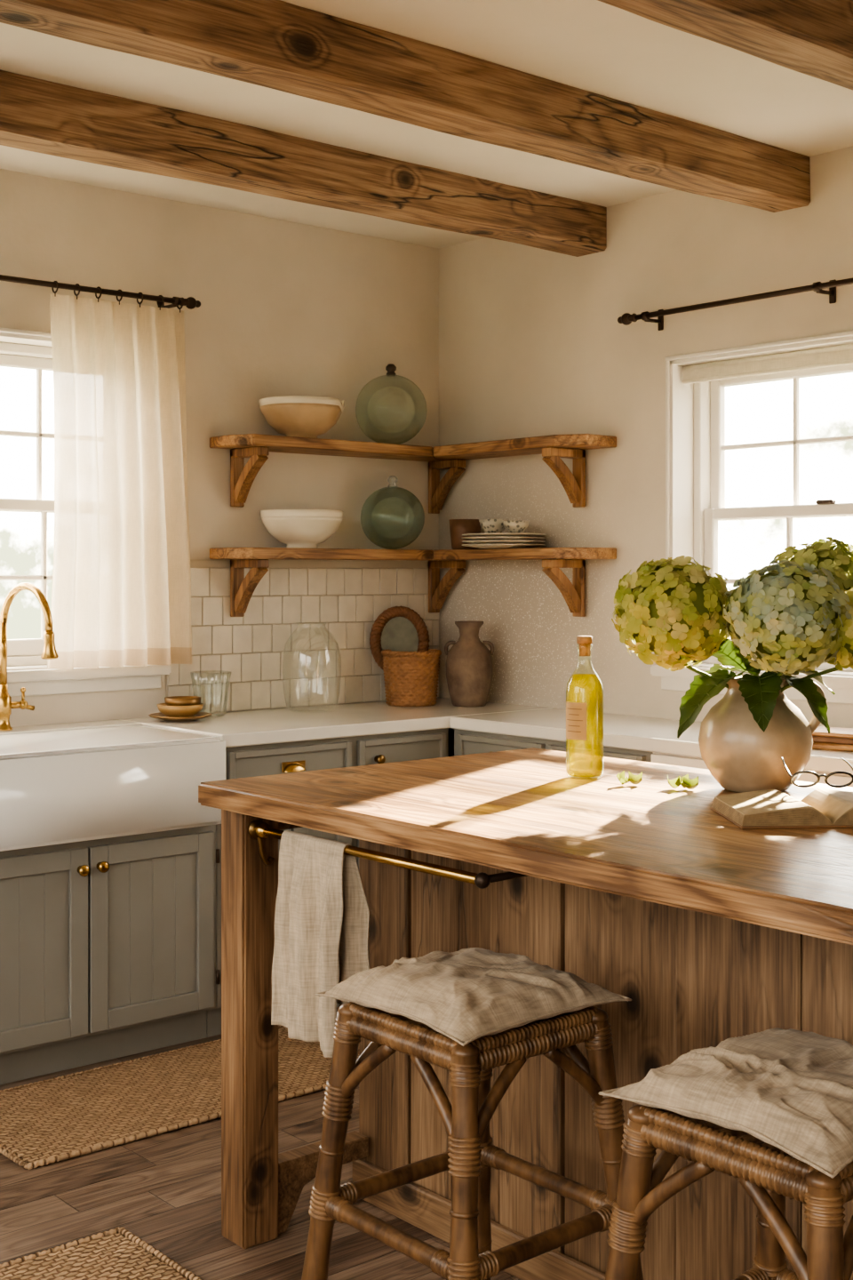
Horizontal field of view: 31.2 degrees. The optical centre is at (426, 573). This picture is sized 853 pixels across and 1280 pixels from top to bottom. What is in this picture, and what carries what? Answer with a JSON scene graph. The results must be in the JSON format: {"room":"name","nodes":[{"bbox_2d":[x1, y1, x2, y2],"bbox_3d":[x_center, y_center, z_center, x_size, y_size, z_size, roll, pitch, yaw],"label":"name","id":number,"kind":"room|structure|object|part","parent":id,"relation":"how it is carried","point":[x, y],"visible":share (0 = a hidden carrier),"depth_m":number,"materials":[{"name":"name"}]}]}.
{"room":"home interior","nodes":[
{"label":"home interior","id":0,"kind":"room"},
{"bbox_2d":[0,168,439,727],"bbox_3d":[-1.920,0.020,4.401,5.420,2.760,0.220,0,0,-40],"label":"wall","id":1,"kind":"structure","parent":0,"point":[286,308],"depth_m":5.35,"materials":[{"name":"paint"}]},
{"bbox_2d":[0,327,171,696],"bbox_3d":[-1.405,-0.190,4.806,1.230,1.149,0.270,0,0,-40],"label":"window","id":2,"kind":"structure","parent":1,"relation":"in","point":[19,348],"depth_m":4.95,"materials":[{"name":"white paint"}]},
{"bbox_2d":[0,274,200,312],"bbox_3d":[-1.338,-0.895,4.673,1.460,0.070,0.120,0,0,-40],"label":"curtain rod","id":3,"kind":"object","parent":1,"relation":"attached to","point":[190,302],"depth_m":4.89,"materials":[{"name":"black metal"}]},
{"bbox_2d":[47,293,192,669],"bbox_3d":[-0.968,-0.288,4.937,0.535,1.176,0.093,0,0,-40],"label":"curtain","id":4,"kind":"object","parent":3,"relation":"hanging from","point":[121,594],"visible":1,"depth_m":4.91,"materials":[{"name":"fabric"}]},
{"bbox_2d":[165,559,439,712],"bbox_3d":[-0.411,0.216,5.531,1.213,0.527,0.013,0,0,-40],"label":"tile backsplash","id":5,"kind":"structure","parent":1,"relation":"attached to","point":[348,596],"depth_m":5.48,"materials":[{"name":"tile"}]},
{"bbox_2d":[209,547,616,616],"bbox_3d":[-0.048,0.032,5.236,1.044,0.238,0.934,0,0,-40],"label":"corner shelf","id":6,"kind":"object","parent":1,"relation":"attached to","point":[242,588],"visible":1,"depth_m":5.29,"materials":[{"name":"brown wood"}]},
{"bbox_2d":[260,509,343,548],"bbox_3d":[-0.438,-0.153,5.367,0.292,0.132,0.292,0,0,-40],"label":"bowl","id":7,"kind":"object","parent":6,"relation":"on","point":[295,528],"visible":0.94,"depth_m":5.27,"materials":[{"name":"beige ceramic"}]},
{"bbox_2d":[360,475,424,549],"bbox_3d":[-0.125,-0.223,5.601,0.236,0.270,0.236,0,0,-40],"label":"decorative plate","id":8,"kind":"object","parent":6,"relation":"on","point":[393,517],"visible":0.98,"depth_m":5.52,"materials":[{"name":"green ceramic"}]},
{"bbox_2d":[448,519,480,549],"bbox_3d":[0.143,-0.142,5.618,0.120,0.110,0.120,0,0,-40],"label":"cup","id":9,"kind":"object","parent":6,"relation":"on","point":[458,527],"visible":0.84,"depth_m":5.57,"materials":[{"name":"brown ceramic"}]},
{"bbox_2d":[461,532,545,548],"bbox_3d":[0.274,-0.114,5.428,0.303,0.052,0.300,0,0,-40],"label":"plate stack","id":10,"kind":"object","parent":6,"relation":"on","point":[494,540],"visible":0.96,"depth_m":5.33,"materials":[{"name":"ceramic"}]},
{"bbox_2d":[479,519,509,533],"bbox_3d":[0.241,-0.167,5.472,0.108,0.052,0.108,0,0,-40],"label":"patterned bowl","id":11,"kind":"object","parent":10,"relation":"on","point":[488,525],"visible":0.81,"depth_m":5.43,"materials":[{"name":"ceramic"}]},
{"bbox_2d":[503,520,529,533],"bbox_3d":[0.316,-0.163,5.384,0.096,0.044,0.096,0,0,-40],"label":"patterned bowl","id":12,"kind":"object","parent":10,"relation":"on","point":[512,526],"visible":0.84,"depth_m":5.35,"materials":[{"name":"ceramic"}]},
{"bbox_2d":[0,1007,520,1279],"bbox_3d":[0.154,1.450,1.964,5.420,0.100,6.620,0,0,-40],"label":"floor","id":13,"kind":"structure","parent":0,"point":[164,1189],"depth_m":3.38,"materials":[{"name":"brown wood"}]},
{"bbox_2d":[0,1227,203,1279],"bbox_3d":[-0.838,1.391,2.670,1.041,0.016,0.636,0,0,-40],"label":"jute rug","id":14,"kind":"object","parent":13,"relation":"on","point":[117,1253],"visible":1,"depth_m":3.07,"materials":[{"name":"beige wicker"}]},
{"bbox_2d":[0,824,219,1085],"bbox_3d":[-1.130,1.073,4.500,0.853,0.655,0.647,0,0,-40],"label":"base cabinet","id":15,"kind":"object","parent":13,"relation":"on","point":[108,946],"visible":1,"depth_m":4.32,"materials":[{"name":"grey paint"}]},
{"bbox_2d":[0,1011,359,1169],"bbox_3d":[-0.602,1.391,4.210,1.336,0.016,0.536,0,0,-40],"label":"jute rug","id":16,"kind":"object","parent":13,"relation":"on","point":[49,1121],"visible":0.56,"depth_m":4.03,"materials":[{"name":"beige wicker"}]},
{"bbox_2d":[206,728,448,1037],"bbox_3d":[-0.453,0.961,5.076,0.920,0.879,0.647,0,0,-40],"label":"base cabinet","id":17,"kind":"object","parent":13,"relation":"on","point":[306,756],"visible":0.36,"depth_m":4.79,"materials":[{"name":"grey paint"}]},
{"bbox_2d":[0,696,852,775],"bbox_3d":[-0.210,0.500,3.610,3.399,0.040,3.198,0,0,-40],"label":"countertop","id":18,"kind":"structure","parent":17,"relation":"on","point":[273,725],"depth_m":4.87,"materials":[{"name":"stone"}]},
{"bbox_2d":[0,582,58,731],"bbox_3d":[-1.189,0.254,4.609,0.130,0.453,0.296,0,0,-40],"label":"kitchen faucet","id":19,"kind":"object","parent":18,"relation":"on","point":[49,652],"visible":1,"depth_m":4.66,"materials":[{"name":"gold metal"}]},
{"bbox_2d":[0,725,225,851],"bbox_3d":[-1.077,0.612,4.434,0.857,0.256,0.507,0,0,-40],"label":"farmhouse sink","id":20,"kind":"object","parent":18,"relation":"in","point":[78,785],"visible":0.98,"depth_m":4.29,"materials":[{"name":"white ceramic"}]},
{"bbox_2d":[148,696,212,721],"bbox_3d":[-0.805,0.443,4.996,0.206,0.074,0.206,0,0,-40],"label":"stacked dishes","id":21,"kind":"object","parent":18,"relation":"on","point":[175,708],"visible":1,"depth_m":4.95,"materials":[{"name":"brown wood"}]},
{"bbox_2d":[191,670,231,716],"bbox_3d":[-0.726,0.405,5.142,0.140,0.147,0.140,0,0,-40],"label":"glass","id":22,"kind":"object","parent":18,"relation":"on","point":[211,670],"visible":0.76,"depth_m":5.14,"materials":[{"name":"clear glass"}]},
{"bbox_2d":[281,622,341,711],"bbox_3d":[-0.401,0.325,5.339,0.206,0.306,0.206,0,0,-40],"label":"glass jug","id":23,"kind":"object","parent":18,"relation":"on","point":[300,710],"visible":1,"depth_m":5.33,"materials":[{"name":"clear glass"}]},
{"bbox_2d":[369,605,441,706],"bbox_3d":[-0.069,0.300,5.597,0.224,0.360,0.266,0,0,-40],"label":"wicker basket","id":24,"kind":"object","parent":18,"relation":"on","point":[399,639],"visible":1,"depth_m":5.54,"materials":[{"name":"brown wicker"}]},
{"bbox_2d":[444,620,494,706],"bbox_3d":[0.155,0.327,5.550,0.172,0.306,0.172,0,0,-40],"label":"urn","id":25,"kind":"object","parent":18,"relation":"on","point":[469,665],"visible":1,"depth_m":5.49,"materials":[{"name":"brown ceramic"}]},
{"bbox_2d":[812,726,852,751],"bbox_3d":[1.151,0.457,4.218,0.340,0.046,0.200,0,0,38],"label":"cutting boards","id":26,"kind":"object","parent":18,"relation":"on","point":[839,739],"visible":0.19,"depth_m":4.15,"materials":[{"name":"brown wood"}]},
{"bbox_2d":[301,947,643,1279],"bbox_3d":[0.078,1.033,2.609,0.464,0.740,0.464,0,0,-40],"label":"rattan stool","id":27,"kind":"object","parent":13,"relation":"on","point":[470,1012],"visible":0.98,"depth_m":2.54,"materials":[{"name":"wicker"}]},
{"bbox_2d":[315,947,631,1046],"bbox_3d":[0.078,0.699,2.608,0.383,0.073,0.383,0,0,-40],"label":"cushion","id":28,"kind":"object","parent":27,"relation":"on","point":[465,996],"depth_m":2.52,"materials":[{"name":"fabric"}]},
{"bbox_2d":[198,747,852,1279],"bbox_3d":[0.551,0.920,2.768,0.993,0.960,2.031,0,0,-40],"label":"kitchen island","id":29,"kind":"object","parent":13,"relation":"on","point":[715,930],"visible":0.78,"depth_m":2.93,"materials":[{"name":"brown wood"}]},
{"bbox_2d":[248,819,527,888],"bbox_3d":[-0.042,0.548,2.978,0.257,0.119,0.710,0,0,-40],"label":"towel rail","id":30,"kind":"object","parent":29,"relation":"attached to","point":[260,830],"visible":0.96,"depth_m":2.81,"materials":[{"name":"gold metal"}]},
{"bbox_2d":[271,830,370,1057],"bbox_3d":[-0.210,0.723,3.010,0.103,0.405,0.240,0,0,-40],"label":"hand towel","id":31,"kind":"object","parent":30,"relation":"hanging from","point":[323,912],"visible":0.92,"depth_m":3.00,"materials":[{"name":"fabric"}]},
{"bbox_2d":[566,635,603,776],"bbox_3d":[0.340,0.287,3.290,0.082,0.304,0.081,0,0,-40],"label":"olive oil bottle","id":32,"kind":"object","parent":29,"relation":"on","point":[585,693],"visible":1,"depth_m":3.26,"materials":[{"name":"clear glass"}]},
{"bbox_2d":[616,770,698,789],"bbox_3d":[0.475,0.424,3.140,0.176,0.028,0.043,0,0,26],"label":"fallen leaves","id":33,"kind":"object","parent":29,"relation":"on","point":[684,781],"visible":1,"depth_m":3.12,"materials":[{"name":"yellow plant"}]},
{"bbox_2d":[611,536,852,792],"bbox_3d":[0.705,0.182,3.079,0.619,0.517,0.442,0,0,-22],"label":"flower vase","id":34,"kind":"object","parent":29,"relation":"on","point":[801,610],"visible":1,"depth_m":3.01,"materials":[{"name":"ceramic"}]},
{"bbox_2d":[711,788,852,828],"bbox_3d":[0.697,0.421,2.748,0.322,0.037,0.220,0,0,-3],"label":"open book","id":35,"kind":"object","parent":29,"relation":"on","point":[821,808],"visible":1,"depth_m":2.67,"materials":[{"name":"paper"}]},
{"bbox_2d":[781,757,852,788],"bbox_3d":[0.727,0.371,2.841,0.124,0.046,0.117,0,0,4],"label":"eyeglasses","id":36,"kind":"object","parent":35,"relation":"on","point":[793,776],"visible":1,"depth_m":2.80,"materials":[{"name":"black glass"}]},
{"bbox_2d":[454,728,653,762],"bbox_3d":[0.536,0.961,4.954,0.517,0.879,0.878,0,0,-40],"label":"base cabinet","id":37,"kind":"object","parent":13,"relation":"on","point":[466,742],"visible":0.13,"depth_m":4.94,"materials":[{"name":"grey paint"}]},
{"bbox_2d":[599,1027,852,1279],"bbox_3d":[0.508,1.034,2.102,0.462,0.739,0.462,0,0,-40],"label":"rattan stool","id":38,"kind":"object","parent":13,"relation":"on","point":[788,1093],"visible":1,"depth_m":2.03,"materials":[{"name":"wicker"}]},
{"bbox_2d":[599,1027,852,1178],"bbox_3d":[0.509,0.700,2.102,0.383,0.071,0.383,0,0,-40],"label":"cushion","id":39,"kind":"object","parent":38,"relation":"on","point":[791,1090],"depth_m":2.02,"materials":[{"name":"fabric"}]},
{"bbox_3d":[0.508,1.069,2.102,0.462,0.668,0.462,0,0,-40],"label":"frame","id":40,"kind":"part","parent":38,"relation":"part of","materials":[{"name":"wicker"}]},
{"bbox_2d":[651,752,852,787],"bbox_3d":[1.383,0.961,3.981,0.487,0.879,1.698,0,0,-40],"label":"base cabinet","id":41,"kind":"object","parent":13,"relation":"on","point":[838,780],"visible":0.02,"depth_m":4.33,"materials":[{"name":"paint"}]},
{"bbox_2d":[0,0,852,248],"bbox_3d":[0.154,-1.320,1.964,5.420,0.120,6.620,0,0,-40],"label":"ceiling","id":42,"kind":"structure","parent":0,"point":[596,46],"depth_m":4.02,"materials":[{"name":"paint"}]},
{"bbox_2d":[0,70,607,256],"bbox_3d":[-1.388,-1.184,3.643,5.148,0.150,0.154,0,0,-40],"label":"ceiling beam","id":43,"kind":"structure","parent":42,"relation":"attached to","point":[39,116],"depth_m":4.38,"materials":[{"name":"brown wood"}]},
{"bbox_2d":[0,0,810,212],"bbox_3d":[-0.846,-1.184,3.006,5.148,0.151,0.154,0,0,-40],"label":"ceiling beam","id":44,"kind":"structure","parent":42,"relation":"attached to","point":[276,44],"depth_m":3.65,"materials":[{"name":"brown wood"}]},
{"bbox_2d":[598,0,852,90],"bbox_3d":[-0.292,-1.183,2.355,5.148,0.151,0.154,0,0,-40],"label":"ceiling beam","id":45,"kind":"structure","parent":42,"relation":"attached to","point":[814,38],"depth_m":3.18,"materials":[{"name":"brown wood"}]},
{"bbox_2d":[439,145,852,756],"bbox_3d":[2.140,0.020,3.642,0.220,2.760,6.200,0,0,-40],"label":"wall","id":46,"kind":"structure","parent":0,"point":[532,342],"depth_m":5.30,"materials":[{"name":"paint"}]},
{"bbox_2d":[209,433,616,513],"bbox_3d":[-0.048,-0.349,5.236,1.044,0.238,0.934,0,0,-40],"label":"corner shelf","id":47,"kind":"object","parent":46,"relation":"attached to","point":[257,447],"visible":1,"depth_m":5.30,"materials":[{"name":"brown wood"}]},
{"bbox_2d":[258,395,344,438],"bbox_3d":[-0.438,-0.537,5.367,0.300,0.138,0.300,0,0,-40],"label":"bowl","id":48,"kind":"object","parent":47,"relation":"on","point":[300,416],"visible":0.94,"depth_m":5.26,"materials":[{"name":"ceramic"}]},
{"bbox_2d":[355,363,427,444],"bbox_3d":[-0.131,-0.617,5.596,0.264,0.298,0.264,0,0,-40],"label":"decorative plate","id":49,"kind":"object","parent":47,"relation":"on","point":[390,408],"visible":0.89,"depth_m":5.50,"materials":[{"name":"green ceramic"}]},
{"bbox_2d":[617,277,852,330],"bbox_3d":[1.114,-0.840,4.600,0.100,0.070,1.390,0,0,-40],"label":"curtain rod","id":50,"kind":"object","parent":46,"relation":"attached to","point":[627,318],"visible":1,"depth_m":4.73,"materials":[{"name":"metal"}]},
{"bbox_2d":[650,330,852,703],"bbox_3d":[1.211,-0.165,4.695,0.270,1.099,1.150,0,0,-40],"label":"window","id":51,"kind":"structure","parent":46,"relation":"in","point":[696,447],"depth_m":5.04,"materials":[{"name":"white paint"}]},
{"bbox_2d":[681,344,852,383],"bbox_3d":[1.188,-0.656,4.676,0.044,0.063,1.020,0,0,-40],"label":"roller blind","id":52,"kind":"object","parent":51,"relation":"attached to","point":[842,355],"visible":1,"depth_m":4.78,"materials":[{"name":"fabric"}]}
]}

